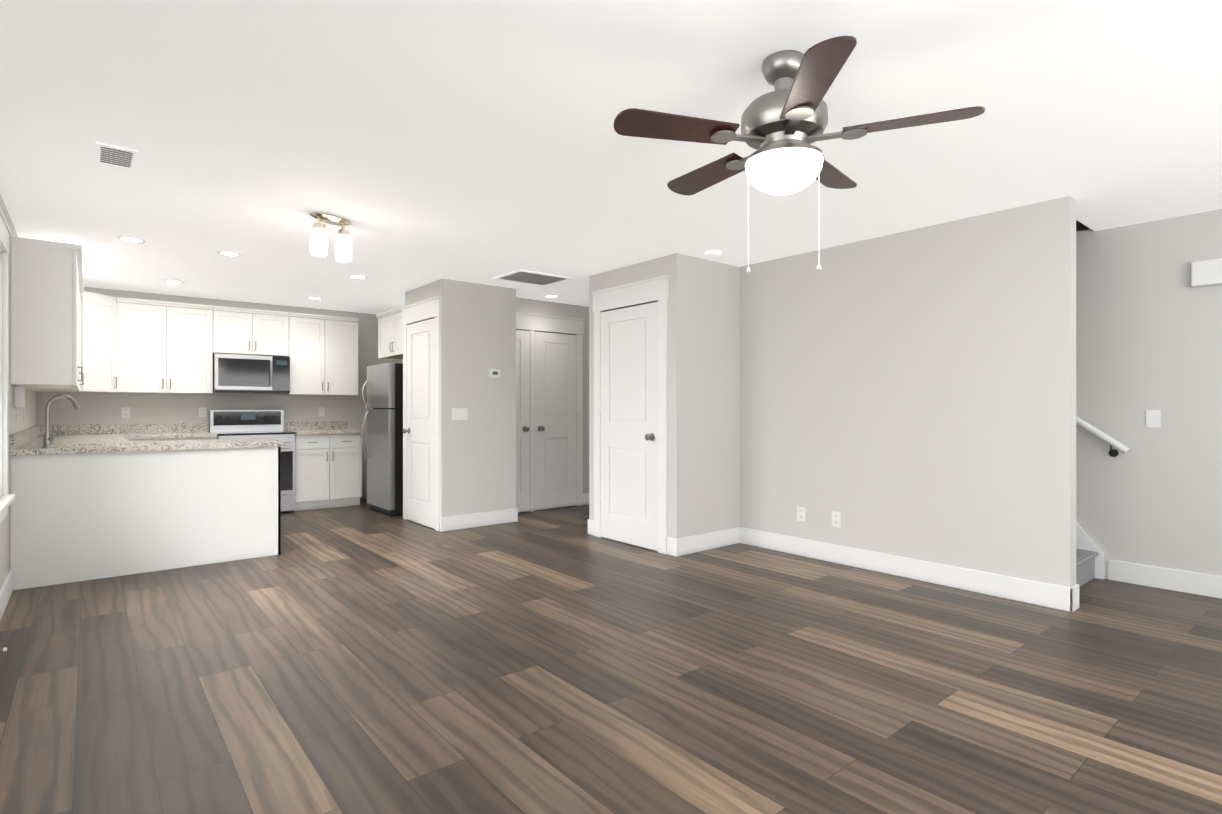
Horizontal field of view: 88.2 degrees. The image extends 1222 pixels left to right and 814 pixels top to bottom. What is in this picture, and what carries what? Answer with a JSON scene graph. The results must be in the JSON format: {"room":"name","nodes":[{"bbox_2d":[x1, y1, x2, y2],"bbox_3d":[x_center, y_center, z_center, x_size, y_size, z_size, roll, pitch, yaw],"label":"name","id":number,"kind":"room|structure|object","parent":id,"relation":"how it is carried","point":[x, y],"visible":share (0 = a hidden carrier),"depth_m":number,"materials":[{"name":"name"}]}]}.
{"room":"empty living room","nodes":[
{"label":"empty living room","id":0,"kind":"room"},
{"bbox_2d":[0,194,36,588],"bbox_3d":[-2.564,-0.022,2.379,0.120,2.440,10.240,0,0,-40],"label":"wall","id":1,"kind":"structure","parent":0,"point":[21,423],"depth_m":4.09,"materials":[{"name":"white paint"}]},
{"bbox_2d":[0,569,12,619],"bbox_3d":[-1.617,1.127,1.342,0.016,0.140,7.195,0,0,-40],"label":"baseboard","id":2,"kind":"structure","parent":1,"relation":"attached to","point":[6,590],"depth_m":3.78,"materials":[{"name":"white paint"}]},
{"bbox_2d":[0,207,14,522],"bbox_3d":[-3.196,-0.211,3.180,0.170,1.720,1.628,0,0,-40],"label":"window frame","id":3,"kind":"structure","parent":1,"relation":"attached to","point":[6,499],"depth_m":3.75,"materials":[{"name":"white paint"}]},
{"bbox_2d":[14,387,24,406],"bbox_3d":[-4.126,-0.071,4.397,0.050,0.140,0.120,0,0,-40],"label":"switch box","id":4,"kind":"object","parent":1,"relation":"attached to","point":[19,396],"visible":1,"depth_m":4.35,"materials":[{"name":"white plastic"}]},
{"bbox_2d":[10,236,81,390],"bbox_3d":[-4.162,-0.622,4.663,0.328,0.941,1.155,0,0,-40],"label":"upper cabinet","id":5,"kind":"object","parent":1,"relation":"attached to","point":[46,286],"depth_m":4.22,"materials":[{"name":"white paint"}]},
{"bbox_2d":[37,287,402,498],"bbox_3d":[-4.268,-0.019,7.539,3.840,2.440,0.120,0,0,-40],"label":"wall","id":6,"kind":"structure","parent":0,"point":[145,408],"depth_m":7.24,"materials":[{"name":"white paint"}]},
{"bbox_2d":[36,291,116,392],"bbox_3d":[-5.274,-0.632,6.228,0.613,0.965,0.611,0,0,-40],"label":"upper cabinet","id":7,"kind":"object","parent":6,"relation":"attached to","point":[98,338],"visible":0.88,"depth_m":6.19,"materials":[{"name":"white paint"}]},
{"bbox_2d":[121,407,129,417],"bbox_3d":[-5.167,0.060,6.711,0.075,0.115,0.008,0,0,-40],"label":"electrical outlet plate","id":8,"kind":"object","parent":6,"relation":"attached to","point":[125,411],"depth_m":6.71,"materials":[{"name":"white plastic"}]},
{"bbox_2d":[116,297,219,393],"bbox_3d":[-4.786,-0.620,6.817,0.898,0.941,0.326,0,0,-40],"label":"upper cabinet","id":9,"kind":"object","parent":6,"relation":"attached to","point":[167,347],"depth_m":6.67,"materials":[{"name":"white paint"}]},
{"bbox_2d":[199,407,206,416],"bbox_3d":[-4.635,0.060,7.151,0.075,0.115,0.008,0,0,-40],"label":"electrical outlet plate","id":10,"kind":"object","parent":6,"relation":"attached to","point":[202,410],"depth_m":7.15,"materials":[{"name":"white plastic"}]},
{"bbox_2d":[220,309,291,356],"bbox_3d":[-4.193,-0.845,7.308,0.760,0.491,0.326,0,0,-40],"label":"upper cabinet","id":11,"kind":"object","parent":6,"relation":"attached to","point":[242,331],"depth_m":7.20,"materials":[{"name":"white paint"}]},
{"bbox_2d":[213,354,289,393],"bbox_3d":[-4.151,-0.373,7.257,0.748,0.423,0.455,0,0,-40],"label":"over-the-range microwave","id":12,"kind":"object","parent":11,"relation":"attached to","point":[234,373],"visible":0.96,"depth_m":7.10,"materials":[{"name":"silver metal"}]},
{"bbox_2d":[282,313,358,395],"bbox_3d":[-3.616,-0.620,7.787,0.860,0.941,0.326,0,0,-40],"label":"upper cabinet","id":13,"kind":"object","parent":6,"relation":"attached to","point":[324,359],"depth_m":7.67,"materials":[{"name":"white paint"}]},
{"bbox_2d":[318,407,324,415],"bbox_3d":[-3.657,0.061,7.961,0.075,0.115,0.008,0,0,-40],"label":"electrical outlet plate","id":14,"kind":"object","parent":6,"relation":"attached to","point":[321,410],"depth_m":7.96,"materials":[{"name":"white plastic"}]},
{"bbox_2d":[516,297,588,493],"bbox_3d":[-0.544,-0.019,7.637,2.020,2.440,0.120,0,0,-40],"label":"wall","id":15,"kind":"structure","parent":0,"point":[531,306],"depth_m":7.73,"materials":[{"name":"white paint"}]},
{"bbox_2d":[516,330,529,512],"bbox_3d":[-1.082,0.162,7.054,0.442,2.062,0.088,0,0,-40],"label":"hall door","id":16,"kind":"structure","parent":15,"relation":"in","point":[522,421],"depth_m":7.15,"materials":[{"name":"white paint"}]},
{"bbox_2d":[516,312,584,512],"bbox_3d":[-0.800,0.066,7.323,1.220,2.270,0.038,0,0,-40],"label":"door frame","id":17,"kind":"structure","parent":15,"relation":"attached to","point":[558,325],"depth_m":7.40,"materials":[{"name":"white paint"}]},
{"bbox_2d":[535,332,576,510],"bbox_3d":[-0.629,0.162,7.429,0.604,2.062,0.088,0,0,-40],"label":"hall door","id":18,"kind":"structure","parent":15,"relation":"in","point":[555,420],"depth_m":7.44,"materials":[{"name":"white paint"}]},
{"bbox_2d":[583,493,588,504],"bbox_3d":[-0.035,1.131,7.970,0.810,0.140,0.016,0,0,-40],"label":"baseboard","id":19,"kind":"structure","parent":15,"relation":"attached to","point":[586,495],"depth_m":7.74,"materials":[{"name":"white paint"}]},
{"bbox_2d":[0,498,1221,813],"bbox_3d":[-0.262,1.249,4.286,6.100,0.100,10.240,0,0,-40],"label":"floor","id":20,"kind":"structure","parent":0,"point":[362,658],"depth_m":2.70,"materials":[{"name":"brown wood"}]},
{"bbox_2d":[10,424,141,589],"bbox_3d":[-4.549,0.690,5.389,0.660,1.019,2.827,0,0,-40],"label":"base cabinet","id":21,"kind":"object","parent":20,"relation":"on","point":[94,501],"depth_m":4.33,"materials":[{"name":"white paint"}]},
{"bbox_2d":[42,394,80,447],"bbox_3d":[-3.813,0.095,4.373,0.201,0.367,0.184,0,0,-40],"label":"faucet","id":22,"kind":"object","parent":21,"relation":"on","point":[47,439],"visible":1,"depth_m":4.29,"materials":[{"name":"silver metal"}]},
{"bbox_2d":[126,423,216,436],"bbox_3d":[-4.685,0.691,6.687,0.785,1.019,0.653,0,0,-40],"label":"countertop","id":23,"kind":"structure","parent":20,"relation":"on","point":[161,429],"depth_m":6.88,"materials":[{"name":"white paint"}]},
{"bbox_2d":[134,437,285,573],"bbox_3d":[-3.246,0.740,5.093,0.967,0.919,0.709,0,0,-40],"label":"base cabinet","id":24,"kind":"object","parent":20,"relation":"on","point":[198,500],"depth_m":4.81,"materials":[{"name":"white paint"}]},
{"bbox_2d":[209,410,295,511],"bbox_3d":[-4.067,0.618,7.156,0.754,1.165,0.715,0,0,-40],"label":"range","id":25,"kind":"object","parent":20,"relation":"on","point":[238,424],"visible":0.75,"depth_m":7.16,"materials":[{"name":"silver metal"}]},
{"bbox_2d":[284,421,361,510],"bbox_3d":[-3.503,0.691,7.671,0.762,1.019,0.647,0,0,-40],"label":"base cabinet","id":26,"kind":"object","parent":20,"relation":"on","point":[328,454],"depth_m":7.46,"materials":[{"name":"white paint"}]},
{"bbox_2d":[362,363,402,516],"bbox_3d":[-2.382,0.361,7.348,0.838,1.680,0.700,0,0,-40],"label":"refrigerator","id":27,"kind":"object","parent":20,"relation":"on","point":[384,416],"visible":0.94,"depth_m":6.96,"materials":[{"name":"silver metal"}]},
{"bbox_2d":[405,278,515,516],"bbox_3d":[-1.606,-0.019,6.692,0.820,2.440,0.920,0,0,-40],"label":"wall block","id":28,"kind":"object","parent":20,"relation":"on","point":[478,445],"visible":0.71,"depth_m":6.32,"materials":[{"name":"white paint"}]},
{"bbox_2d":[402,318,434,528],"bbox_3d":[-1.962,0.161,6.407,0.088,2.062,0.714,0,0,-40],"label":"pantry door","id":29,"kind":"structure","parent":28,"relation":"attached to","point":[420,430],"depth_m":6.41,"materials":[{"name":"white paint"}]},
{"bbox_2d":[401,296,441,530],"bbox_3d":[-1.943,0.065,6.426,0.038,2.270,0.946,0,0,-40],"label":"door frame","id":30,"kind":"structure","parent":28,"relation":"attached to","point":[426,309],"depth_m":6.14,"materials":[{"name":"white paint"}]},
{"bbox_2d":[452,408,467,419],"bbox_3d":[-1.487,0.070,6.188,0.170,0.115,0.008,0,0,-40],"label":"switch plate","id":31,"kind":"object","parent":28,"relation":"attached to","point":[457,413],"depth_m":6.19,"materials":[{"name":"white plastic"}]},
{"bbox_2d":[489,369,499,377],"bbox_3d":[-1.186,-0.340,6.427,0.120,0.090,0.023,0,0,-40],"label":"thermostat","id":32,"kind":"object","parent":28,"relation":"attached to","point":[494,373],"visible":0.96,"depth_m":6.42,"materials":[{"name":"white plastic"}]},
{"bbox_2d":[440,508,517,531],"bbox_3d":[-1.310,1.130,6.335,0.852,0.140,0.026,0,0,-40],"label":"baseboard","id":33,"kind":"structure","parent":20,"relation":"on","point":[464,521],"depth_m":6.31,"materials":[{"name":"white paint"}]},
{"bbox_2d":[589,253,739,538],"bbox_3d":[0.512,-0.020,5.805,0.910,2.440,1.150,0,0,-40],"label":"wall block","id":34,"kind":"object","parent":20,"relation":"on","point":[704,397],"visible":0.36,"depth_m":5.30,"materials":[{"name":"white paint"}]},
{"bbox_2d":[587,519,593,534],"bbox_3d":[0.488,1.130,6.534,1.836,0.140,0.026,0,0,-40],"label":"baseboard","id":35,"kind":"structure","parent":34,"relation":"attached to","point":[590,523],"depth_m":5.92,"materials":[{"name":"white paint"}]},
{"bbox_2d":[600,302,657,550],"bbox_3d":[0.126,0.161,5.487,0.088,2.062,0.764,0,0,-40],"label":"closet door","id":36,"kind":"structure","parent":34,"relation":"attached to","point":[628,425],"depth_m":5.49,"materials":[{"name":"white paint"}]},
{"bbox_2d":[591,275,669,553],"bbox_3d":[0.147,0.065,5.502,0.038,2.270,0.996,0,0,-40],"label":"trim","id":37,"kind":"structure","parent":34,"relation":"attached to","point":[651,290],"depth_m":5.21,"materials":[{"name":"white paint"}]},
{"bbox_2d":[672,527,739,555],"bbox_3d":[0.821,1.130,5.302,0.776,0.140,0.016,0,0,-40],"label":"baseboard","id":38,"kind":"structure","parent":34,"relation":"attached to","point":[707,541],"depth_m":5.27,"materials":[{"name":"white paint"}]},
{"bbox_2d":[1076,549,1098,586],"bbox_3d":[2.003,-0.020,5.432,0.846,2.440,3.383,0,0,-40],"label":"carpeted stairs","id":39,"kind":"structure","parent":20,"relation":"on","point":[1085,566],"depth_m":4.29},
{"bbox_2d":[0,0,1221,313],"bbox_3d":[-0.262,-1.251,4.287,6.100,0.020,10.240,0,0,-40],"label":"ceiling","id":40,"kind":"structure","parent":0,"point":[418,142],"depth_m":2.82,"materials":[{"name":"white paint"}]},
{"bbox_2d":[95,142,137,168],"bbox_3d":[-2.439,-1.235,3.107,0.160,0.012,0.280,0,0,-40],"label":"ceiling vent","id":41,"kind":"object","parent":40,"relation":"in","point":[115,155],"visible":1,"depth_m":3.08,"materials":[{"name":"white metal"}]},
{"bbox_2d":[117,236,145,242],"bbox_3d":[-3.550,-1.237,4.667,0.169,0.005,0.169,0,0,44],"label":"recessed light","id":42,"kind":"object","parent":40,"relation":"in","point":[138,240],"depth_m":4.66,"materials":[{"name":"white plastic"}]},
{"bbox_2d":[163,279,183,282],"bbox_3d":[-4.308,-1.236,6.208,0.169,0.005,0.169,0,0,41],"label":"recessed light","id":43,"kind":"object","parent":40,"relation":"in","point":[167,280],"depth_m":6.21,"materials":[{"name":"white plastic"}]},
{"bbox_2d":[217,251,240,256],"bbox_3d":[-3.084,-1.237,5.092,0.169,0.005,0.169,0,0,41],"label":"recessed light","id":44,"kind":"object","parent":40,"relation":"in","point":[225,253],"depth_m":5.08,"materials":[{"name":"white plastic"}]},
{"bbox_2d":[306,297,322,299],"bbox_3d":[-3.373,-1.236,7.164,0.169,0.005,0.169,0,0,41],"label":"recessed light","id":45,"kind":"object","parent":40,"relation":"in","point":[313,298],"depth_m":7.18,"materials":[{"name":"white plastic"}]},
{"bbox_2d":[309,212,351,261],"bbox_3d":[-1.832,-1.107,4.129,0.286,0.268,0.174,0,0,-40],"label":"light","id":46,"kind":"object","parent":40,"relation":"hanging from","point":[318,242],"visible":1,"depth_m":4.08,"materials":[{"name":"white glass"}]},
{"bbox_2d":[348,275,367,278],"bbox_3d":[-2.409,-1.237,6.001,0.169,0.005,0.169,0,0,41],"label":"recessed light","id":47,"kind":"object","parent":40,"relation":"in","point":[350,276],"depth_m":6.01,"materials":[{"name":"white plastic"}]},
{"bbox_2d":[492,269,573,286],"bbox_3d":[-0.750,-1.235,6.052,0.600,0.010,0.500,0,0,-40],"label":"ceiling vent","id":48,"kind":"object","parent":40,"relation":"in","point":[530,277],"visible":1,"depth_m":6.04,"materials":[{"name":"white metal"}]},
{"bbox_2d":[544,295,558,297],"bbox_3d":[-0.664,-1.236,7.045,0.169,0.005,0.169,0,0,44],"label":"recessed light","id":49,"kind":"object","parent":40,"relation":"in","point":[547,296],"depth_m":7.05,"materials":[{"name":"white plastic"}]},
{"bbox_2d":[705,250,720,257],"bbox_3d":[0.818,-1.223,5.052,0.129,0.034,0.129,0,0,41],"label":"smoke detector","id":50,"kind":"object","parent":40,"relation":"attached to","point":[713,254],"visible":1,"depth_m":4.99,"materials":[{"name":"white plastic"}]},
{"bbox_2d":[613,36,984,273],"bbox_3d":[0.616,-0.860,2.303,1.199,0.764,1.187,0,0,-40],"label":"ceiling fan light","id":51,"kind":"object","parent":40,"relation":"hanging from","point":[784,124],"visible":1,"depth_m":2.17,"materials":[{"name":"brown wood"}]},
{"bbox_2d":[740,196,1075,587],"bbox_3d":[1.962,-0.031,4.675,0.120,2.460,2.440,0,0,-40],"label":"wall","id":52,"kind":"structure","parent":0,"point":[910,394],"depth_m":4.34,"materials":[{"name":"white paint"}]},
{"bbox_2d":[797,506,805,521],"bbox_3d":[1.535,0.864,5.087,0.008,0.115,0.075,0,0,-40],"label":"electrical outlet plate","id":53,"kind":"object","parent":52,"relation":"attached to","point":[801,511],"depth_m":5.08,"materials":[{"name":"white plastic"}]},
{"bbox_2d":[832,511,840,527],"bbox_3d":[1.733,0.864,4.848,0.008,0.115,0.075,0,0,-40],"label":"electrical outlet plate","id":54,"kind":"object","parent":52,"relation":"attached to","point":[836,516],"depth_m":4.84,"materials":[{"name":"white plastic"}]},
{"bbox_2d":[740,527,1078,611],"bbox_3d":[1.913,1.129,4.623,0.020,0.140,2.456,0,0,-40],"label":"baseboard","id":55,"kind":"structure","parent":52,"relation":"attached to","point":[1063,598],"depth_m":4.31,"materials":[{"name":"white paint"}]},
{"bbox_2d":[1076,209,1221,578],"bbox_3d":[2.736,-0.600,5.355,0.120,3.600,7.820,0,0,-40],"label":"wall","id":56,"kind":"structure","parent":0,"point":[1148,327],"depth_m":4.21,"materials":[{"name":"white paint"}]},
{"bbox_2d":[1076,522,1104,578],"bbox_3d":[2.349,-0.172,5.702,0.028,2.744,3.408,0,0,-40],"label":"trim","id":57,"kind":"structure","parent":56,"relation":"attached to","point":[1084,541],"depth_m":4.42,"materials":[{"name":"white paint"}]},
{"bbox_2d":[1076,416,1129,456],"bbox_3d":[2.536,-0.776,5.424,0.098,2.247,3.048,0,0,-40],"label":"wall-mounted handrail","id":58,"kind":"object","parent":56,"relation":"attached to","point":[1106,438],"visible":0.12,"depth_m":4.34,"materials":[{"name":"white paint"}]},
{"bbox_2d":[1146,410,1160,427],"bbox_3d":[3.612,0.079,4.198,0.007,0.115,0.075,0,0,-40],"label":"switch plate","id":59,"kind":"object","parent":56,"relation":"attached to","point":[1153,418],"depth_m":4.19,"materials":[{"name":"white plastic"}]},
{"bbox_2d":[1108,559,1221,598],"bbox_3d":[4.307,1.129,3.351,0.016,0.140,2.670,0,0,-40],"label":"baseboard","id":60,"kind":"structure","parent":56,"relation":"attached to","point":[1196,583],"depth_m":4.14,"materials":[{"name":"white paint"}]},
{"bbox_2d":[1191,258,1221,286],"bbox_3d":[3.787,-0.846,3.953,0.050,0.160,0.220,0,0,-40],"label":"door chime","id":61,"kind":"object","parent":56,"relation":"attached to","point":[1206,273],"visible":0.94,"depth_m":3.96,"materials":[{"name":"white plastic"}]},
{"bbox_3d":[-2.214,-0.019,7.975,0.120,2.440,1.830,0,0,-40],"label":"wall","id":62,"kind":"structure","parent":0,"visible":0},
{"bbox_2d":[376,305,404,359],"bbox_3d":[-2.269,-0.852,7.429,0.659,0.525,1.000,0,0,-40],"label":"upper cabinet","id":63,"kind":"object","parent":62,"relation":"attached to","point":[390,335],"visible":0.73,"depth_m":7.33,"materials":[{"name":"white paint"}]}
]}

